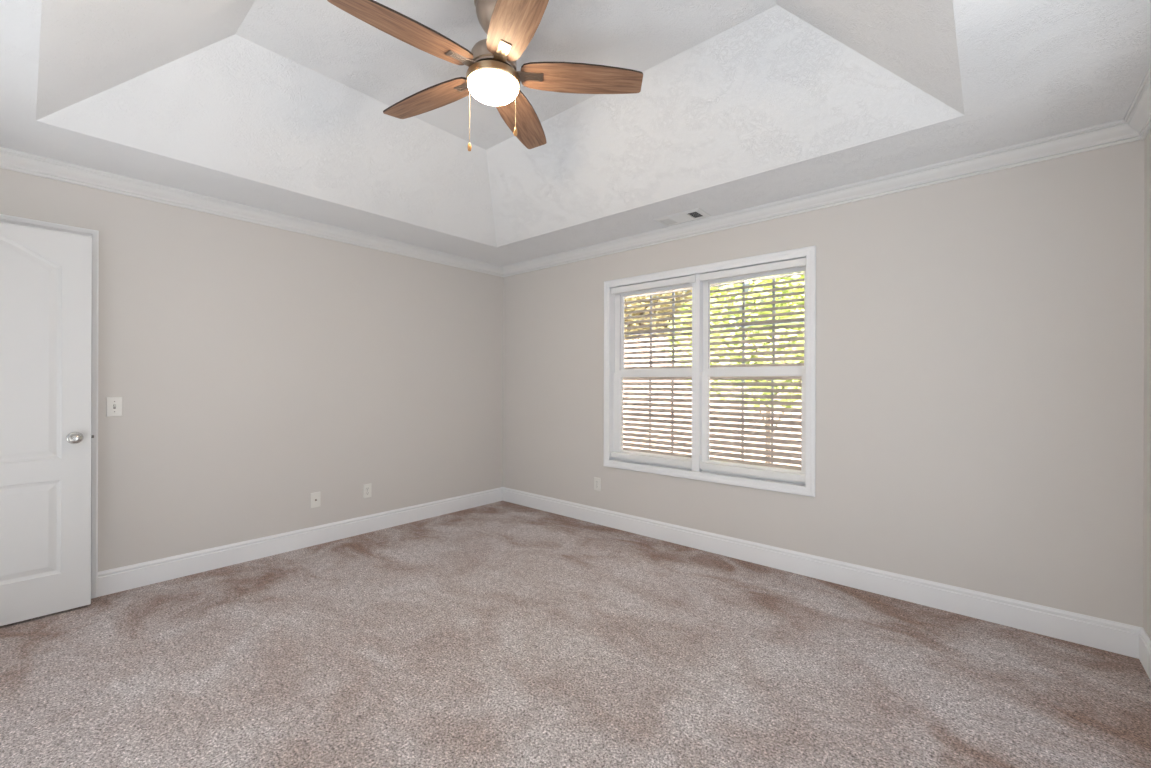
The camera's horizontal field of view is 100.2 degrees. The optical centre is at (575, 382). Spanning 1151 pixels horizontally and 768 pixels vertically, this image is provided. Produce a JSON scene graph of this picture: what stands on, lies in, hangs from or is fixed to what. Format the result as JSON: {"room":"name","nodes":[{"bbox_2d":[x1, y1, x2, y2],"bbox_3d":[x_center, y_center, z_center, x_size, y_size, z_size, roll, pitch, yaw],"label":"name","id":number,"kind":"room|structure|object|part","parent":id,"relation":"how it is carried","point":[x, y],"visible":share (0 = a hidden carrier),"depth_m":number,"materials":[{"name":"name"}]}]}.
{"room":"empty bedroom","nodes":[
{"label":"empty bedroom","id":0,"kind":"room"},
{"bbox_2d":[0,168,502,571],"bbox_3d":[-2.078,-0.073,3.655,0.120,2.620,3.870,0,0,41],"label":"wall","id":1,"kind":"structure","parent":0,"point":[257,370],"depth_m":3.41,"materials":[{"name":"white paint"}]},
{"bbox_2d":[0,214,98,598],"bbox_3d":[-3.038,0.179,2.445,0.018,2.110,0.870,0,0,41],"label":"trim","id":2,"kind":"structure","parent":1,"relation":"attached to","point":[94,234],"depth_m":2.75,"materials":[{"name":"white paint"}]},
{"bbox_2d":[106,397,122,416],"bbox_3d":[-2.708,0.141,2.825,0.018,0.114,0.070,0,0,41],"label":"light switch","id":3,"kind":"object","parent":1,"relation":"attached to","point":[114,405],"visible":1,"depth_m":2.83,"materials":[{"name":"white plastic"}]},
{"bbox_2d":[0,147,502,276],"bbox_3d":[-2.002,-1.159,3.591,0.074,0.088,3.870,0,0,41],"label":"trim","id":4,"kind":"structure","parent":1,"relation":"attached to","point":[10,159],"depth_m":3.14,"materials":[{"name":"white paint"}]},
{"bbox_2d":[98,487,502,596],"bbox_3d":[-1.759,1.168,3.923,0.014,0.140,3.042,0,0,41],"label":"baseboard","id":5,"kind":"structure","parent":1,"relation":"attached to","point":[115,580],"depth_m":3.43,"materials":[{"name":"white paint"}]},
{"bbox_2d":[311,492,319,507],"bbox_3d":[-1.980,0.895,3.666,0.016,0.114,0.070,0,0,41],"label":"plate","id":6,"kind":"object","parent":1,"relation":"attached to","point":[315,497],"visible":1,"depth_m":3.67,"materials":[{"name":"white plastic"}]},
{"bbox_2d":[363,483,370,498],"bbox_3d":[-1.719,0.895,3.973,0.008,0.114,0.070,0,0,41],"label":"wall outlet","id":7,"kind":"object","parent":1,"relation":"attached to","point":[366,487],"visible":1,"depth_m":3.96,"materials":[{"name":"white plastic"}]},
{"bbox_2d":[0,501,1150,767],"bbox_3d":[-0.368,1.282,2.166,4.420,0.080,3.870,0,0,41],"label":"floor","id":8,"kind":"structure","parent":0,"point":[501,634],"depth_m":2.08,"materials":[{"name":"brown carpet"}]},
{"bbox_2d":[0,0,1150,266],"bbox_3d":[-0.360,-1.472,2.166,4.420,0.549,3.870,0,0,41],"label":"ceiling","id":9,"kind":"structure","parent":0,"point":[278,106],"depth_m":2.40,"materials":[{"name":"white paint"}]},
{"bbox_2d":[327,0,642,150],"bbox_3d":[-0.391,-1.324,2.075,1.268,0.658,1.258,0,0,41],"label":"ceiling fan","id":10,"kind":"object","parent":9,"relation":"hanging from","point":[492,77],"visible":1,"depth_m":2.04,"materials":[{"name":"brown wood"}]},
{"bbox_3d":[-0.649,-1.345,1.831,0.544,0.008,0.165,0,9,-42],"label":"blade","id":11,"kind":"part","parent":10,"relation":"part of","materials":[{"name":"brown wood"}]},
{"bbox_3d":[-0.693,-1.345,2.287,0.544,0.008,0.165,0,9,30],"label":"blade","id":12,"kind":"part","parent":10,"relation":"part of","materials":[{"name":"brown wood"}]},
{"bbox_3d":[-0.456,-1.168,2.070,0.003,0.284,0.003,0,0,41],"label":"pull chain","id":13,"kind":"part","parent":10,"relation":"part of","materials":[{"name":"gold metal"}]},
{"bbox_3d":[-0.357,-1.264,2.090,0.218,0.067,0.218,0,0,41],"label":"lamp shade","id":14,"kind":"part","parent":10,"relation":"part of","materials":[{"name":"white glass"}]},
{"bbox_3d":[-0.254,-1.193,2.040,0.003,0.234,0.003,0,0,41],"label":"pull chain","id":15,"kind":"part","parent":10,"relation":"part of","materials":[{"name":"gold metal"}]},
{"bbox_3d":[-0.201,-1.344,1.732,0.165,0.008,0.544,10,-4,-23],"label":"blade","id":16,"kind":"part","parent":10,"relation":"part of","materials":[{"name":"brown wood"}]},
{"bbox_3d":[-0.273,-1.344,2.470,0.165,0.008,0.544,-9,-2,12],"label":"blade","id":17,"kind":"part","parent":10,"relation":"part of","materials":[{"name":"brown wood"}]},
{"bbox_3d":[0.031,-1.343,2.127,0.544,0.008,0.165,0,-9,-6],"label":"blade","id":18,"kind":"part","parent":10,"relation":"part of","materials":[{"name":"brown wood"}]},
{"bbox_2d":[654,208,710,225],"bbox_3d":[0.773,-1.190,3.479,0.356,0.010,0.192,0,0,41],"label":"ceiling vent","id":19,"kind":"object","parent":9,"relation":"in","point":[694,214],"visible":1,"depth_m":3.46,"materials":[{"name":"white metal"}]},
{"bbox_2d":[503,139,1143,627],"bbox_3d":[0.961,-0.064,3.691,4.720,2.620,0.170,0,0,41],"label":"wall","id":20,"kind":"structure","parent":0,"point":[980,338],"depth_m":2.65,"materials":[{"name":"white paint"}]},
{"bbox_2d":[594,477,600,490],"bbox_3d":[0.190,0.895,4.239,0.070,0.114,0.008,0,0,41],"label":"wall outlet","id":21,"kind":"object","parent":20,"relation":"attached to","point":[597,481],"visible":1,"depth_m":4.23,"materials":[{"name":"white plastic"}]},
{"bbox_2d":[603,245,815,496],"bbox_3d":[0.944,-0.074,3.689,1.699,1.605,0.184,0,0,41],"label":"window","id":22,"kind":"structure","parent":20,"relation":"in","point":[700,374],"depth_m":3.63,"materials":[{"name":"white paint"}]},
{"bbox_3d":[0.632,0.294,3.955,0.766,0.752,0.036,0,0,41],"label":"sash","id":23,"kind":"part","parent":22,"relation":"part of","materials":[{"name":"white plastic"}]},
{"bbox_2d":[611,274,694,467],"bbox_3d":[0.644,-0.084,3.939,0.796,1.466,0.138,0,0,41],"label":"window blind","id":24,"kind":"object","parent":22,"relation":"attached to","point":[691,278],"visible":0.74,"depth_m":3.95,"materials":[{"name":"white"}]},
{"bbox_3d":[0.604,0.624,3.924,0.758,0.046,0.036,0,0,41],"label":"rail","id":25,"kind":"part","parent":24,"relation":"part of","materials":[{"name":"white wood"}]},
{"bbox_3d":[0.641,-0.451,3.963,0.766,0.738,0.016,0,0,41],"label":"sash","id":26,"kind":"part","parent":22,"relation":"part of","materials":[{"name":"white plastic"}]},
{"bbox_2d":[700,258,805,481],"bbox_3d":[1.255,-0.083,3.414,0.747,1.462,0.128,0,0,41],"label":"window blind","id":27,"kind":"object","parent":22,"relation":"attached to","point":[795,263],"visible":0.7,"depth_m":3.42,"materials":[{"name":"white"}]},
{"bbox_3d":[1.226,0.625,3.383,0.747,0.046,0.036,0,0,41],"label":"rail","id":28,"kind":"part","parent":27,"relation":"part of","materials":[{"name":"white wood"}]},
{"bbox_3d":[1.254,0.296,3.415,0.755,0.752,0.036,0,0,41],"label":"sash","id":29,"kind":"part","parent":22,"relation":"part of","materials":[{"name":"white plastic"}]},
{"bbox_3d":[1.263,-0.450,3.422,0.755,0.738,0.016,0,0,41],"label":"sash","id":30,"kind":"part","parent":22,"relation":"part of","materials":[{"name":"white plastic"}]},
{"bbox_2d":[503,487,1141,658],"bbox_3d":[0.897,1.175,3.621,4.420,0.140,0.014,0,0,41],"label":"baseboard","id":31,"kind":"structure","parent":20,"relation":"attached to","point":[1103,634],"depth_m":2.83,"materials":[{"name":"white paint"}]},
{"bbox_2d":[503,119,1142,276],"bbox_3d":[0.884,-1.151,3.599,4.420,0.088,0.074,0,0,41],"label":"trim","id":32,"kind":"structure","parent":20,"relation":"attached to","point":[1117,132],"depth_m":2.82,"materials":[{"name":"white paint"}]},
{"bbox_2d":[1143,129,1150,639],"bbox_3d":[1.360,-0.063,0.667,0.150,2.620,3.870,0,0,41],"label":"wall","id":33,"kind":"structure","parent":0,"point":[1147,141],"depth_m":2.13,"materials":[{"name":"white paint"}]},
{"bbox_2d":[1124,63,1150,138],"bbox_3d":[1.279,-1.149,0.741,0.074,0.088,3.870,0,0,41],"label":"trim","id":34,"kind":"structure","parent":33,"relation":"attached to","point":[1137,116],"depth_m":2.04,"materials":[{"name":"white paint"}]},
{"bbox_2d":[1139,628,1150,680],"bbox_3d":[1.295,1.176,0.721,0.014,0.140,3.870,0,0,41],"label":"baseboard","id":35,"kind":"structure","parent":33,"relation":"attached to","point":[1144,640],"depth_m":2.10,"materials":[{"name":"white paint"}]},
{"bbox_3d":[-1.683,-0.072,0.649,4.720,2.620,0.150,0,0,41],"label":"wall","id":36,"kind":"structure","parent":0,"visible":0},
{"bbox_2d":[0,222,93,625],"bbox_3d":[-2.935,0.209,2.376,0.172,2.026,0.787,0,0,41],"label":"door","id":37,"kind":"structure","parent":36,"relation":"in","point":[46,436],"depth_m":2.52,"materials":[{"name":"white paint"}]},
{"bbox_3d":[-2.677,0.299,2.574,0.042,0.057,0.057,0,0,41],"label":"knob","id":38,"kind":"part","parent":37,"relation":"part of","materials":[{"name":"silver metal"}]},
{"label":"outside","id":39,"kind":"structure","parent":0,"visible":0},
{"bbox_3d":[5.018,1.757,9.448,21.000,0.100,13.810,0,0,41],"label":"ground","id":40,"kind":"structure","parent":39,"visible":0},
{"bbox_2d":[624,284,735,340],"bbox_3d":[1.762,-1.148,13.204,5.355,5.732,3.928,0,0,41],"label":"tree","id":41,"kind":"object","parent":40,"relation":"on","point":[688,291],"visible":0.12,"depth_m":12.11,"materials":[{"name":"green plant"}]},
{"bbox_2d":[623,329,803,466],"bbox_3d":[2.149,0.419,9.268,12.900,2.660,0.150,0,0,41],"label":"privacy fence","id":42,"kind":"object","parent":40,"relation":"on","point":[659,338],"visible":0.09,"depth_m":9.26,"materials":[{"name":"white wood"}]},
{"bbox_2d":[662,272,803,462],"bbox_3d":[2.604,0.115,6.501,3.056,3.211,2.158,0,0,41],"label":"tree","id":43,"kind":"object","parent":40,"relation":"on","point":[797,276],"visible":0.23,"depth_m":6.25,"materials":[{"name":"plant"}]},
{"bbox_2d":[751,276,803,324],"bbox_3d":[5.966,-1.241,9.347,5.172,5.942,3.740,0,0,41],"label":"tree","id":44,"kind":"object","parent":40,"relation":"on","point":[783,278],"visible":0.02,"depth_m":10.09,"materials":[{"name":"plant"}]}
]}

